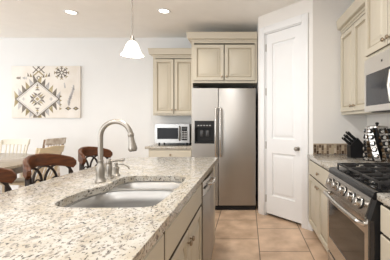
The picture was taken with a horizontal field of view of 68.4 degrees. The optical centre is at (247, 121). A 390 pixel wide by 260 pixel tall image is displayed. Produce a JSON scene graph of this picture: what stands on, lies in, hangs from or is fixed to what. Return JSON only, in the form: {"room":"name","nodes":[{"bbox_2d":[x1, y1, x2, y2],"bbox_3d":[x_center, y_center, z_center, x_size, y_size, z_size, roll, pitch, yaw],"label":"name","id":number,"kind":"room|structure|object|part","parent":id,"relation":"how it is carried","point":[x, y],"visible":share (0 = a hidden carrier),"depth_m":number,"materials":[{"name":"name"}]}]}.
{"room":"kitchen","nodes":[
{"label":"kitchen","id":0,"kind":"room"},
{"bbox_2d":[0,38,218,188],"bbox_3d":[-2.400,-0.100,5.040,8.000,2.800,0.120,0,0,0],"label":"wall","id":1,"kind":"structure","parent":0,"point":[114,85],"depth_m":4.98,"materials":[{"name":"white paint"}]},
{"bbox_2d":[12,66,80,117],"bbox_3d":[-3.570,-0.531,4.960,1.210,0.918,0.039,0,0,0],"label":"wall art","id":2,"kind":"object","parent":1,"relation":"attached to","point":[37,91],"visible":1,"depth_m":4.94,"materials":[{"name":"fabric"}]},
{"bbox_2d":[148,48,190,115],"bbox_3d":[-1.258,-0.660,4.779,0.771,1.100,0.393,0,0,0],"label":"upper cabinet","id":3,"kind":"object","parent":1,"relation":"attached to","point":[171,66],"visible":0.88,"depth_m":4.63,"materials":[{"name":"beige paint"}]},
{"bbox_3d":[-1.392,-0.588,4.635,0.326,0.905,0.020,0,0,0],"label":"door","id":4,"kind":"part","parent":3,"relation":"part of","materials":[{"name":"beige paint"}]},
{"bbox_3d":[-1.258,-1.147,4.779,0.771,0.125,0.393,0,0,0],"label":"crown moulding","id":5,"kind":"part","parent":3,"relation":"part of","materials":[{"name":"beige paint"}]},
{"bbox_3d":[-1.055,-0.588,4.635,0.326,0.905,0.020,0,0,0],"label":"door","id":6,"kind":"part","parent":3,"relation":"part of","materials":[{"name":"beige paint"}]},
{"bbox_2d":[0,0,301,37],"bbox_3d":[-2.400,-1.530,1.100,8.000,0.060,8.200,0,0,0],"label":"ceiling","id":7,"kind":"structure","parent":0,"point":[25,18],"depth_m":3.98,"materials":[{"name":"paint"}]},
{"bbox_2d":[63,9,78,14],"bbox_3d":[-2.415,-1.495,3.820,0.180,0.008,0.180,0,0,0],"label":"recessed light","id":8,"kind":"object","parent":7,"relation":"in","point":[71,12],"visible":1,"depth_m":3.82,"materials":[{"name":"white paint"}]},
{"bbox_2d":[120,0,143,57],"bbox_3d":[-0.845,-0.993,2.045,0.158,1.014,0.158,0,0,0],"label":"pendant lamp","id":9,"kind":"object","parent":7,"relation":"hanging from","point":[132,50],"visible":1,"depth_m":2.03,"materials":[{"name":"white glass"}]},
{"bbox_3d":[-0.845,-0.538,2.045,0.158,0.104,0.158,0,0,0],"label":"lamp shade","id":10,"kind":"part","parent":9,"relation":"part of","materials":[{"name":"white glass"}]},
{"bbox_3d":[-0.845,-1.052,2.045,0.011,0.845,0.010,0,0,0],"label":"rod","id":11,"kind":"part","parent":9,"relation":"part of","materials":[{"name":"silver metal"}]},
{"bbox_2d":[157,8,170,13],"bbox_3d":[-1.135,-1.495,3.780,0.180,0.008,0.180,0,0,0],"label":"recessed light","id":12,"kind":"object","parent":7,"relation":"in","point":[160,10],"visible":1,"depth_m":3.78,"materials":[{"name":"white paint"}]},
{"bbox_2d":[256,27,257,203],"bbox_3d":[0.200,-0.100,4.490,0.100,2.800,0.980,0,0,0],"label":"wall","id":13,"kind":"structure","parent":0,"point":[257,27],"depth_m":4.42,"materials":[{"name":"white paint"}]},
{"bbox_2d":[211,196,327,259],"bbox_3d":[-2.400,1.330,1.100,8.000,0.060,8.200,0,0,0],"label":"floor","id":14,"kind":"structure","parent":0,"point":[239,234],"depth_m":3.12,"materials":[{"name":"beige tile"}]},
{"bbox_2d":[0,167,16,191],"bbox_3d":[-1.313,0.768,1.455,0.501,1.068,0.521,0,0,0],"label":"bar stool","id":15,"kind":"object","parent":14,"relation":"on","point":[7,176],"visible":0.27,"depth_m":1.67,"materials":[{"name":"wood"}]},
{"bbox_3d":[-1.482,0.303,1.455,0.163,0.138,0.521,0,0,0],"label":"crest rail","id":16,"kind":"part","parent":15,"relation":"part of","materials":[{"name":"brown wood"}]},
{"bbox_2d":[0,139,29,192],"bbox_3d":[-3.433,0.778,3.938,0.418,1.046,0.524,0,0,-3],"label":"dining chair","id":17,"kind":"object","parent":14,"relation":"on","point":[26,142],"visible":0.44,"depth_m":4.14,"materials":[{"name":"beige paint"}]},
{"bbox_3d":[-3.444,0.295,4.167,0.390,0.080,0.065,0,0,-3],"label":"crest rail","id":18,"kind":"part","parent":17,"relation":"part of","materials":[{"name":"beige paint"}]},
{"bbox_3d":[-3.262,0.475,4.105,0.032,0.417,0.120,0,0,15],"label":"post","id":19,"kind":"part","parent":17,"relation":"part of","materials":[{"name":"beige paint"}]},
{"bbox_2d":[0,153,32,173],"bbox_3d":[-3.300,0.860,2.720,2.060,0.880,2.160,0,0,0],"label":"dining table","id":20,"kind":"object","parent":14,"relation":"on","point":[13,161],"visible":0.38,"depth_m":3.01,"materials":[{"name":"brown wood"}]},
{"bbox_2d":[0,145,64,192],"bbox_3d":[-2.602,0.796,3.417,0.524,1.011,0.418,0,0,3],"label":"dining chair","id":21,"kind":"object","parent":14,"relation":"on","point":[52,149],"visible":0.37,"depth_m":3.34,"materials":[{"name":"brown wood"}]},
{"bbox_3d":[-2.660,0.711,3.420,0.400,0.034,0.400,0,0,3],"label":"seat","id":22,"kind":"part","parent":21,"relation":"part of","materials":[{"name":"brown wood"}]},
{"bbox_3d":[-2.373,0.344,3.403,0.065,0.108,0.390,0,0,3],"label":"crest rail","id":23,"kind":"part","parent":21,"relation":"part of","materials":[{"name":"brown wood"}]},
{"bbox_2d":[18,137,65,187],"bbox_3d":[-3.252,0.778,4.453,0.524,1.046,0.418,0,0,7],"label":"dining chair","id":24,"kind":"object","parent":14,"relation":"on","point":[54,141],"visible":0.29,"depth_m":4.36,"materials":[{"name":"white wood"}]},
{"bbox_3d":[-3.025,0.305,4.426,0.065,0.100,0.390,0,0,7],"label":"crest rail","id":25,"kind":"part","parent":24,"relation":"part of","materials":[{"name":"white wood"}]},
{"bbox_2d":[23,153,76,185],"bbox_3d":[-1.313,0.768,2.050,0.501,1.068,0.521,0,0,0],"label":"bar stool","id":26,"kind":"object","parent":14,"relation":"on","point":[30,162],"visible":0.34,"depth_m":2.10,"materials":[{"name":"brown wood"}]},
{"bbox_2d":[78,146,112,170],"bbox_3d":[-1.313,0.768,2.660,0.501,1.068,0.521,0,0,0],"label":"bar stool","id":27,"kind":"object","parent":14,"relation":"on","point":[85,152],"visible":0.32,"depth_m":2.69,"materials":[{"name":"wood"}]},
{"bbox_2d":[143,234,163,259],"bbox_3d":[-0.624,0.863,0.799,0.636,0.874,0.678,0,0,0],"label":"base cabinet","id":28,"kind":"object","parent":14,"relation":"on","point":[156,252],"visible":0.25,"depth_m":1.04,"materials":[{"name":"beige paint"}]},
{"bbox_2d":[149,149,190,156],"bbox_3d":[-1.222,0.863,4.672,0.700,0.874,0.586,0,0,0],"label":"base cabinet","id":29,"kind":"object","parent":14,"relation":"on","point":[152,152],"visible":0.26,"depth_m":4.41,"materials":[{"name":"beige paint"}]},
{"bbox_2d":[145,144,190,148],"bbox_3d":[-1.248,0.405,4.688,0.753,0.040,0.575,0,0,0],"label":"countertop","id":30,"kind":"structure","parent":29,"relation":"on","point":[154,146],"depth_m":4.40,"materials":[{"name":"stone"}]},
{"bbox_2d":[155,124,190,145],"bbox_3d":[-1.222,0.210,4.692,0.555,0.350,0.446,0,0,0],"label":"countertop microwave","id":31,"kind":"object","parent":30,"relation":"on","point":[164,133],"visible":0.92,"depth_m":4.51,"materials":[{"name":"grey metal"}]},
{"bbox_3d":[-1.290,0.185,4.525,0.420,0.300,0.020,0,0,0],"label":"door","id":32,"kind":"part","parent":31,"relation":"part of","materials":[{"name":"grey metal"}]},
{"bbox_3d":[-1.012,0.185,4.525,0.135,0.300,0.020,0,0,0],"label":"control panel","id":33,"kind":"part","parent":31,"relation":"part of","materials":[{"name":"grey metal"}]},
{"bbox_2d":[163,184,200,259],"bbox_3d":[-0.624,0.863,1.593,0.636,0.874,0.905,0,0,0],"label":"base cabinet","id":34,"kind":"object","parent":14,"relation":"on","point":[182,237],"visible":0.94,"depth_m":1.54,"materials":[{"name":"beige paint"}]},
{"bbox_3d":[-0.347,0.892,1.370,0.020,0.565,0.436,0,0,0],"label":"door","id":35,"kind":"part","parent":34,"relation":"part of","materials":[{"name":"beige paint"}]},
{"bbox_3d":[-0.347,0.892,1.815,0.020,0.565,0.436,0,0,0],"label":"door","id":36,"kind":"part","parent":34,"relation":"part of","materials":[{"name":"beige paint"}]},
{"bbox_2d":[200,168,215,259],"bbox_3d":[-0.601,0.867,2.383,0.642,0.857,0.644,0,0,0],"label":"dishwasher","id":37,"kind":"object","parent":14,"relation":"on","point":[207,185],"visible":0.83,"depth_m":2.23,"materials":[{"name":"silver metal"}]},
{"bbox_3d":[-0.355,0.497,2.383,0.074,0.105,0.640,0,0,0],"label":"control panel","id":38,"kind":"part","parent":37,"relation":"part of","materials":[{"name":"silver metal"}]},
{"bbox_3d":[-0.306,0.500,2.385,0.053,0.022,0.278,0,0,0],"label":"handle","id":39,"kind":"part","parent":37,"relation":"part of","materials":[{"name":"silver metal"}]},
{"bbox_2d":[213,166,214,246],"bbox_3d":[-0.814,0.863,1.750,0.912,0.874,2.580,0,0,0],"label":"panelling","id":40,"kind":"object","parent":14,"relation":"on","point":[214,166],"visible":0.02,"depth_m":2.99,"materials":[{"name":"beige paint"}]},
{"bbox_2d":[0,157,217,259],"bbox_3d":[-0.830,0.405,1.750,1.010,0.040,2.660,0,0,0],"label":"countertop","id":41,"kind":"structure","parent":40,"relation":"on","point":[35,223],"depth_m":1.15,"materials":[{"name":"stone"}]},
{"bbox_2d":[105,158,124,178],"bbox_3d":[-0.906,0.315,1.905,0.134,0.139,0.056,0,0,0],"label":"handle","id":42,"kind":"object","parent":41,"relation":"on","point":[109,168],"visible":0.97,"depth_m":1.89,"materials":[{"name":"silver metal"}]},
{"bbox_3d":[-0.893,0.261,1.901,0.107,0.030,0.024,0,0,0],"label":"lever","id":43,"kind":"part","parent":42,"relation":"part of","materials":[{"name":"silver metal"}]},
{"bbox_2d":[95,119,136,182],"bbox_3d":[-0.848,0.183,1.800,0.269,0.403,0.068,0,0,0],"label":"gooseneck faucet","id":44,"kind":"object","parent":41,"relation":"on","point":[100,168],"visible":1,"depth_m":1.79,"materials":[{"name":"silver metal"}]},
{"bbox_3d":[-0.851,0.116,1.800,0.225,0.268,0.030,0,0,0],"label":"spout","id":45,"kind":"part","parent":44,"relation":"part of","materials":[{"name":"silver metal"}]},
{"bbox_2d":[112,162,129,175],"bbox_3d":[-0.909,0.337,2.010,0.124,0.095,0.052,0,0,0],"label":"soap dispenser","id":46,"kind":"object","parent":41,"relation":"on","point":[116,168],"visible":0.99,"depth_m":2.00,"materials":[{"name":"silver metal"}]},
{"bbox_2d":[64,181,182,207],"bbox_3d":[-0.675,0.530,1.635,0.560,0.207,0.800,0,0,0],"label":"sink","id":47,"kind":"object","parent":41,"relation":"in","point":[137,193],"visible":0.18,"depth_m":1.75,"materials":[{"name":"silver metal"}]},
{"bbox_3d":[-0.671,0.533,1.512,0.485,0.202,0.486,0,0,0],"label":"bowl","id":48,"kind":"part","parent":47,"relation":"part of","materials":[{"name":"silver metal"}]},
{"bbox_3d":[-0.644,0.518,1.899,0.426,0.172,0.219,0,0,0],"label":"bowl","id":49,"kind":"part","parent":47,"relation":"part of","materials":[{"name":"silver metal"}]},
{"bbox_2d":[186,32,256,156],"bbox_3d":[-0.395,-0.028,4.586,1.070,2.655,0.768,0,0,0],"label":"tall cabinet","id":50,"kind":"object","parent":14,"relation":"on","point":[218,59],"visible":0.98,"depth_m":4.25,"materials":[{"name":"beige paint"}]},
{"bbox_3d":[-0.852,0.352,4.620,0.020,1.895,0.700,0,0,0],"label":"panel","id":51,"kind":"part","parent":50,"relation":"part of","materials":[{"name":"beige paint"}]},
{"bbox_3d":[-0.597,-0.902,4.255,0.460,0.545,0.020,0,0,0],"label":"door","id":52,"kind":"part","parent":50,"relation":"part of","materials":[{"name":"beige paint"}]},
{"bbox_3d":[-0.395,-1.292,4.586,1.070,0.125,0.768,0,0,0],"label":"crown moulding","id":53,"kind":"part","parent":50,"relation":"part of","materials":[{"name":"beige paint"}]},
{"bbox_3d":[-0.361,-0.912,4.268,1.002,0.635,0.004,0,0,0],"label":"frame","id":54,"kind":"part","parent":50,"relation":"part of","materials":[{"name":"beige paint"}]},
{"bbox_3d":[-0.125,-0.902,4.255,0.460,0.545,0.020,0,0,0],"label":"door","id":55,"kind":"part","parent":50,"relation":"part of","materials":[{"name":"beige paint"}]},
{"bbox_2d":[192,86,255,209],"bbox_3d":[-0.356,0.387,4.466,0.938,1.817,0.868,0,0,0],"label":"refrigerator","id":56,"kind":"object","parent":14,"relation":"on","point":[223,119],"visible":0.95,"depth_m":4.10,"materials":[{"name":"silver metal"}]},
{"bbox_3d":[-0.632,0.365,4.135,0.385,1.720,0.070,0,0,0],"label":"freezer door","id":57,"kind":"part","parent":56,"relation":"part of","materials":[{"name":"silver metal"}]},
{"bbox_3d":[-0.468,0.150,4.069,0.032,0.730,0.075,0,0,0],"label":"handle","id":58,"kind":"part","parent":56,"relation":"part of","materials":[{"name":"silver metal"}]},
{"bbox_3d":[-0.400,0.150,4.069,0.032,0.730,0.075,0,0,0],"label":"handle","id":59,"kind":"part","parent":56,"relation":"part of","materials":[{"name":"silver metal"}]},
{"bbox_3d":[-0.160,0.365,4.135,0.545,1.720,0.070,0,0,0],"label":"door","id":60,"kind":"part","parent":56,"relation":"part of","materials":[{"name":"silver metal"}]},
{"bbox_2d":[309,160,328,252],"bbox_3d":[1.040,0.863,2.857,0.716,0.874,0.931,0,0,0],"label":"base cabinet","id":61,"kind":"object","parent":14,"relation":"on","point":[318,175],"visible":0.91,"depth_m":2.83,"materials":[{"name":"beige paint"}]},
{"bbox_3d":[0.723,0.895,3.076,0.020,0.560,0.432,0,0,0],"label":"door","id":62,"kind":"part","parent":61,"relation":"part of","materials":[{"name":"beige paint"}]},
{"bbox_3d":[0.723,0.521,2.849,0.020,0.158,0.886,0,0,0],"label":"drawer","id":63,"kind":"part","parent":61,"relation":"part of","materials":[{"name":"beige paint"}]},
{"bbox_3d":[0.723,0.895,2.629,0.020,0.560,0.446,0,0,0],"label":"door","id":64,"kind":"part","parent":61,"relation":"part of","materials":[{"name":"beige paint"}]},
{"bbox_2d":[307,154,376,169],"bbox_3d":[1.054,0.405,2.857,0.705,0.040,0.937,0,0,0],"label":"countertop","id":65,"kind":"structure","parent":61,"relation":"on","point":[326,161],"depth_m":2.87,"materials":[{"name":"stone"}]},
{"bbox_2d":[347,138,364,157],"bbox_3d":[1.185,0.277,3.050,0.181,0.214,0.110,0,0,0],"label":"knife block","id":66,"kind":"object","parent":65,"relation":"on","point":[355,150],"visible":0.71,"depth_m":3.00,"materials":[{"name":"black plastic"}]},
{"bbox_2d":[363,122,389,162],"bbox_3d":[1.245,0.193,2.700,0.260,0.382,0.260,0,0,0],"label":"spice rack","id":67,"kind":"object","parent":65,"relation":"on","point":[376,127],"visible":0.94,"depth_m":2.64,"materials":[{"name":"silver metal"}]},
{"bbox_2d":[363,146,370,151],"bbox_3d":[1.152,0.261,2.710,0.076,0.051,0.047,0,0,6],"label":"spice jar","id":68,"kind":"object","parent":67,"relation":"in","point":[364,147],"visible":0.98,"depth_m":2.69,"materials":[{"name":"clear glass"}]},
{"bbox_2d":[363,152,371,157],"bbox_3d":[1.148,0.319,2.695,0.076,0.051,0.047,0,0,0],"label":"spice jar","id":69,"kind":"object","parent":67,"relation":"on","point":[364,153],"visible":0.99,"depth_m":2.68,"materials":[{"name":"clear glass"}]},
{"bbox_3d":[1.245,0.046,2.700,0.196,0.026,0.196,0,0,0],"label":"plate","id":70,"kind":"part","parent":67,"relation":"part of","materials":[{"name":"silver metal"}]},
{"bbox_2d":[378,135,386,139],"bbox_3d":[1.256,0.145,2.615,0.050,0.051,0.076,0,0,0],"label":"spice jar","id":71,"kind":"object","parent":67,"relation":"in","point":[383,137],"visible":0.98,"depth_m":2.58,"materials":[{"name":"clear glass"}]},
{"bbox_2d":[380,141,387,145],"bbox_3d":[1.268,0.203,2.613,0.047,0.051,0.076,0,0,-15],"label":"spice jar","id":72,"kind":"object","parent":67,"relation":"in","point":[385,143],"visible":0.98,"depth_m":2.58,"materials":[{"name":"clear glass"}]},
{"bbox_2d":[381,147,389,152],"bbox_3d":[1.282,0.261,2.614,0.047,0.051,0.076,0,0,-24],"label":"spice jar","id":73,"kind":"object","parent":67,"relation":"in","point":[387,149],"visible":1,"depth_m":2.59,"materials":[{"name":"clear glass"}]},
{"bbox_2d":[323,163,389,259],"bbox_3d":[0.985,0.819,1.960,0.750,0.958,0.850,0,0,0],"label":"gas range","id":74,"kind":"object","parent":14,"relation":"on","point":[354,232],"visible":1,"depth_m":1.84,"materials":[{"name":"silver metal"}]},
{"bbox_3d":[0.653,0.480,2.240,0.057,0.064,0.062,0,0,0],"label":"burner knob","id":75,"kind":"part","parent":74,"relation":"part of","materials":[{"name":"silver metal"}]},
{"bbox_3d":[0.684,1.157,1.980,0.013,0.145,0.802,0,0,0],"label":"warming drawer","id":76,"kind":"part","parent":74,"relation":"part of","materials":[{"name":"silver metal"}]},
{"bbox_3d":[0.653,0.480,2.105,0.057,0.064,0.062,0,0,0],"label":"burner knob","id":77,"kind":"part","parent":74,"relation":"part of","materials":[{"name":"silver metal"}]},
{"bbox_3d":[0.653,0.480,1.955,0.057,0.064,0.062,0,0,0],"label":"burner knob","id":78,"kind":"part","parent":74,"relation":"part of","materials":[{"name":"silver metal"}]},
{"bbox_3d":[0.647,0.588,1.985,0.073,0.045,0.733,0,0,0],"label":"oven handle","id":79,"kind":"part","parent":74,"relation":"part of","materials":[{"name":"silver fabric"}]},
{"bbox_3d":[0.683,0.807,1.980,0.015,0.515,0.802,0,0,0],"label":"oven door","id":80,"kind":"part","parent":74,"relation":"part of","materials":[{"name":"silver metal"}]},
{"bbox_3d":[0.681,0.486,1.980,0.050,0.114,0.806,0,0,0],"label":"control panel","id":81,"kind":"part","parent":74,"relation":"part of","materials":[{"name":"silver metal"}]},
{"bbox_3d":[0.653,0.480,1.800,0.057,0.064,0.062,0,0,0],"label":"burner knob","id":82,"kind":"part","parent":74,"relation":"part of","materials":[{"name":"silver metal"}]},
{"bbox_3d":[0.653,0.480,1.670,0.057,0.064,0.062,0,0,0],"label":"burner knob","id":83,"kind":"part","parent":74,"relation":"part of","materials":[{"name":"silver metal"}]},
{"bbox_2d":[328,167,389,199],"bbox_3d":[1.022,0.394,1.961,0.677,0.068,0.844,0,0,0],"label":"cooktop","id":84,"kind":"object","parent":74,"relation":"in","point":[367,182],"depth_m":1.84,"materials":[{"name":"metal"}]},
{"bbox_2d":[381,204,389,259],"bbox_3d":[1.040,0.863,1.050,0.716,0.874,0.950,0,0,0],"label":"base cabinet","id":85,"kind":"object","parent":14,"relation":"on","point":[385,210],"visible":0.87,"depth_m":1.45,"materials":[{"name":"beige paint"}]},
{"bbox_2d":[377,193,389,206],"bbox_3d":[1.054,0.405,1.055,0.705,0.040,0.950,0,0,0],"label":"countertop","id":86,"kind":"structure","parent":85,"relation":"on","point":[384,198],"depth_m":1.46,"materials":[{"name":"stone"}]},
{"bbox_3d":[0.723,0.743,1.050,0.020,0.275,0.920,0,0,0],"label":"drawer","id":87,"kind":"part","parent":85,"relation":"part of","materials":[{"name":"beige paint"}]},
{"bbox_3d":[0.723,0.518,1.050,0.020,0.143,0.920,0,0,0],"label":"drawer","id":88,"kind":"part","parent":85,"relation":"part of","materials":[{"name":"beige paint"}]},
{"bbox_2d":[258,0,312,212],"bbox_3d":[0.508,-0.100,3.715,0.130,2.800,0.907,0,0,-43],"label":"wall","id":89,"kind":"structure","parent":0,"point":[304,6],"depth_m":3.47,"materials":[{"name":"white paint"}]},
{"bbox_2d":[265,24,300,222],"bbox_3d":[0.447,0.024,3.678,0.104,2.476,0.611,0,0,-43],"label":"door","id":90,"kind":"structure","parent":89,"relation":"in","point":[283,47],"depth_m":3.69,"materials":[{"name":"white paint"}]},
{"bbox_3d":[0.472,-0.422,3.697,0.030,1.305,0.393,0,0,-43],"label":"panel","id":91,"kind":"part","parent":90,"relation":"part of","materials":[{"name":"white paint"}]},
{"bbox_3d":[0.472,0.715,3.697,0.030,0.590,0.393,0,0,-43],"label":"panel","id":92,"kind":"part","parent":90,"relation":"part of","materials":[{"name":"white paint"}]},
{"bbox_2d":[259,12,308,229],"bbox_3d":[0.490,-0.011,3.714,0.138,2.622,0.817,0,0,-43],"label":"trim","id":93,"kind":"structure","parent":89,"relation":"attached to","point":[303,19],"depth_m":3.46,"materials":[{"name":"white paint"}]},
{"bbox_2d":[308,221,313,230],"bbox_3d":[0.752,1.248,3.350,0.015,0.105,0.071,0,0,-43],"label":"baseboard","id":94,"kind":"structure","parent":89,"relation":"attached to","point":[310,228],"depth_m":3.36,"materials":[{"name":"white paint"}]},
{"bbox_2d":[313,143,346,144],"bbox_3d":[1.099,0.262,1.970,0.643,0.012,2.740,0,0,0],"label":"trim","id":95,"kind":"structure","parent":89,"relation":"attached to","point":[313,143],"depth_m":3.33,"materials":[{"name":"beige tile"}]},
{"bbox_2d":[313,145,385,158],"bbox_3d":[1.099,0.326,1.970,0.643,0.116,2.740,0,0,0],"label":"backsplash","id":96,"kind":"structure","parent":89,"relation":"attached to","point":[317,149],"depth_m":3.33,"materials":[{"name":"tile"}]},
{"bbox_2d":[313,0,366,142],"bbox_3d":[1.086,-0.100,3.400,0.668,2.800,0.120,0,0,0],"label":"wall","id":97,"kind":"structure","parent":0,"point":[329,125],"depth_m":3.34,"materials":[{"name":"white paint"}]},
{"bbox_2d":[367,114,389,140],"bbox_3d":[1.480,-0.100,1.050,0.120,2.800,8.100,0,0,0],"label":"wall","id":98,"kind":"structure","parent":0,"point":[382,119],"depth_m":3.02,"materials":[{"name":"white paint"}]},
{"bbox_2d":[336,0,389,114],"bbox_3d":[1.230,-0.637,2.857,0.372,1.105,0.930,0,0,0],"label":"upper cabinet","id":99,"kind":"object","parent":98,"relation":"attached to","point":[351,25],"visible":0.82,"depth_m":2.88,"materials":[{"name":"beige paint"}]},
{"bbox_3d":[1.097,-0.564,3.095,0.020,0.897,0.394,0,0,0],"label":"door","id":100,"kind":"part","parent":99,"relation":"part of","materials":[{"name":"beige paint"}]},
{"bbox_3d":[1.230,-1.127,2.857,0.372,0.125,0.930,0,0,0],"label":"crown moulding","id":101,"kind":"part","parent":99,"relation":"part of","materials":[{"name":"beige paint"}]},
{"bbox_3d":[1.110,-0.575,2.857,0.004,0.980,0.930,0,0,0],"label":"frame","id":102,"kind":"part","parent":99,"relation":"part of","materials":[{"name":"beige paint"}]},
{"bbox_3d":[1.097,-0.564,2.656,0.020,0.897,0.468,0,0,0],"label":"door","id":103,"kind":"part","parent":99,"relation":"part of","materials":[{"name":"beige paint"}]},
{"bbox_2d":[365,0,389,59],"bbox_3d":[1.180,-0.975,1.992,0.472,0.900,0.785,0,0,0],"label":"upper cabinet","id":104,"kind":"object","parent":98,"relation":"attached to","point":[377,12],"visible":0.98,"depth_m":2.15,"materials":[{"name":"beige paint"}]},
{"bbox_2d":[364,48,389,112],"bbox_3d":[1.173,-0.297,1.991,0.479,0.436,0.780,0,0,0],"label":"microwave","id":105,"kind":"object","parent":104,"relation":"attached to","point":[376,68],"visible":1,"depth_m":2.15,"materials":[{"name":"silver metal"}]},
{"bbox_3d":[0.966,-0.247,1.881,0.065,0.260,0.028,0,0,0],"label":"handle","id":106,"kind":"part","parent":105,"relation":"part of","materials":[{"name":"silver metal"}]},
{"bbox_3d":[1.010,-0.912,1.992,0.004,0.775,0.785,0,0,0],"label":"frame","id":107,"kind":"part","parent":104,"relation":"part of","materials":[{"name":"beige paint"}]},
{"bbox_3d":[0.997,-0.905,1.802,0.020,0.710,0.363,0,0,0],"label":"door","id":108,"kind":"part","parent":104,"relation":"part of","materials":[{"name":"beige paint"}]}
]}

